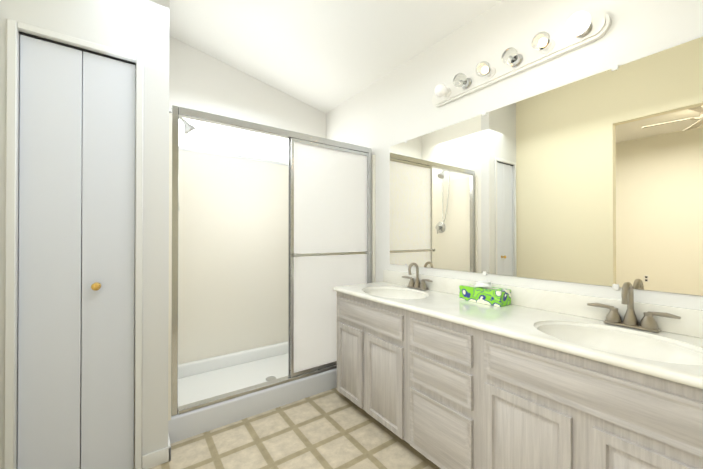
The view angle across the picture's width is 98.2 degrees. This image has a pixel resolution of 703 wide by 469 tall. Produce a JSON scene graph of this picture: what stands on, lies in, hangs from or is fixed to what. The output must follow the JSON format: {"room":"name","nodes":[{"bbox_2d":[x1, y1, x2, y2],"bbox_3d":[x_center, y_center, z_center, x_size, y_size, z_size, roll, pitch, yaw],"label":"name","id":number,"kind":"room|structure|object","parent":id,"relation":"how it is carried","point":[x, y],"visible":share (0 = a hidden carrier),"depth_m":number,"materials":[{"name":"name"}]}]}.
{"room":"bathroom","nodes":[
{"label":"bathroom","id":0,"kind":"room"},
{"bbox_2d":[0,0,169,468],"bbox_3d":[-1.298,-0.437,1.543,0.635,3.350,0.100,0,0,-36],"label":"wall","id":1,"kind":"structure","parent":0,"point":[139,27],"depth_m":1.62,"materials":[{"name":"grey paint"}]},
{"bbox_2d":[4,19,143,468],"bbox_3d":[-1.320,0.146,1.490,0.493,2.184,0.074,0,0,-36],"label":"trim","id":2,"kind":"structure","parent":1,"relation":"attached to","point":[13,27],"depth_m":1.34,"materials":[{"name":"white paint"}]},
{"bbox_2d":[17,34,135,468],"bbox_3d":[-1.311,0.161,1.477,0.424,2.130,0.083,0,0,-36],"label":"closet door","id":3,"kind":"structure","parent":1,"relation":"in","point":[76,266],"depth_m":1.47,"materials":[{"name":"white paint"}]},
{"bbox_2d":[142,433,170,468],"bbox_3d":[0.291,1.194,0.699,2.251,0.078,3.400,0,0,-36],"label":"baseboard","id":4,"kind":"structure","parent":1,"relation":"attached to","point":[155,458],"depth_m":1.64,"materials":[{"name":"white paint"}]},
{"bbox_2d":[81,36,325,391],"bbox_3d":[-1.236,-0.429,2.845,2.451,3.350,0.100,0,0,-36],"label":"wall","id":5,"kind":"structure","parent":0,"point":[200,81],"depth_m":2.84,"materials":[{"name":"paint"}]},
{"bbox_2d":[179,118,287,165],"bbox_3d":[-0.935,-0.913,2.993,1.420,0.362,0.011,0,0,-36],"label":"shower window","id":6,"kind":"structure","parent":5,"relation":"attached to","point":[214,139],"depth_m":2.87,"materials":[{"name":"white"}]},
{"bbox_2d":[133,387,440,468],"bbox_3d":[-1.456,1.258,-0.197,6.336,0.060,5.776,0,0,-36],"label":"floor","id":7,"kind":"structure","parent":0,"point":[333,428],"depth_m":1.82,"materials":[{"name":"tile"}]},
{"bbox_2d":[168,105,375,443],"bbox_3d":[-0.684,0.172,2.616,1.613,2.145,0.906,0,0,-36],"label":"shower","id":8,"kind":"object","parent":7,"relation":"on","point":[265,258],"visible":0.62,"depth_m":2.61,"materials":[{"name":"white plastic"}]},
{"bbox_2d":[333,285,702,468],"bbox_3d":[0.654,0.829,1.680,0.517,0.820,1.970,0,0,-36],"label":"bathroom vanity","id":9,"kind":"object","parent":7,"relation":"on","point":[439,373],"depth_m":1.28,"materials":[{"name":"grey wood"}]},
{"bbox_2d":[333,281,702,384],"bbox_3d":[0.617,0.406,1.658,0.450,0.025,1.992,0,0,-36],"label":"countertop","id":10,"kind":"structure","parent":9,"relation":"on","point":[505,319],"depth_m":1.46,"materials":[{"name":"white stone"}]},
{"bbox_2d":[402,263,432,289],"bbox_3d":[0.465,0.297,2.257,0.122,0.195,0.297,0,0,-36],"label":"faucet","id":11,"kind":"object","parent":10,"relation":"on","point":[417,284],"visible":0.98,"depth_m":2.26,"materials":[{"name":"silver metal"}]},
{"bbox_2d":[459,281,510,306],"bbox_3d":[0.787,0.330,1.808,0.116,0.126,0.260,0,0,-36],"label":"tissue box","id":12,"kind":"object","parent":10,"relation":"on","point":[485,292],"visible":1,"depth_m":1.76,"materials":[{"name":"green cardboard"}]},
{"bbox_2d":[587,282,680,331],"bbox_3d":[1.163,0.292,1.280,0.122,0.195,0.297,0,0,-36],"label":"faucet","id":13,"kind":"object","parent":10,"relation":"on","point":[648,322],"visible":0.98,"depth_m":1.28,"materials":[{"name":"silver metal"}]},
{"bbox_2d":[169,0,501,112],"bbox_3d":[0.037,-1.678,1.072,2.451,0.598,4.476,0,0,-36],"label":"ceiling","id":14,"kind":"structure","parent":0,"point":[325,56],"depth_m":2.34,"materials":[{"name":"paint"}]},
{"bbox_2d":[326,0,702,309],"bbox_3d":[0.993,-0.436,1.748,0.100,3.350,4.476,0,0,-36],"label":"wall","id":15,"kind":"structure","parent":0,"point":[381,116],"depth_m":1.83,"materials":[{"name":"paint"}]},
{"bbox_2d":[432,11,610,106],"bbox_3d":[0.831,-0.976,1.760,0.152,0.116,1.012,0,0,-36],"label":"light bar","id":16,"kind":"object","parent":15,"relation":"attached to","point":[582,28],"visible":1,"depth_m":1.63,"materials":[{"name":"white metal"}]},
{"bbox_2d":[383,269,702,336],"bbox_3d":[0.857,0.342,1.830,0.016,0.105,1.992,0,0,-36],"label":"backsplash","id":17,"kind":"structure","parent":15,"relation":"attached to","point":[690,323],"depth_m":1.49,"materials":[{"name":"white stone"}]},
{"bbox_2d":[390,37,702,295],"bbox_3d":[0.886,-0.262,1.802,0.008,1.014,1.929,0,0,-36],"label":"mirror","id":18,"kind":"object","parent":15,"relation":"attached to","point":[596,179],"visible":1,"depth_m":1.50,"materials":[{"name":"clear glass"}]}
]}

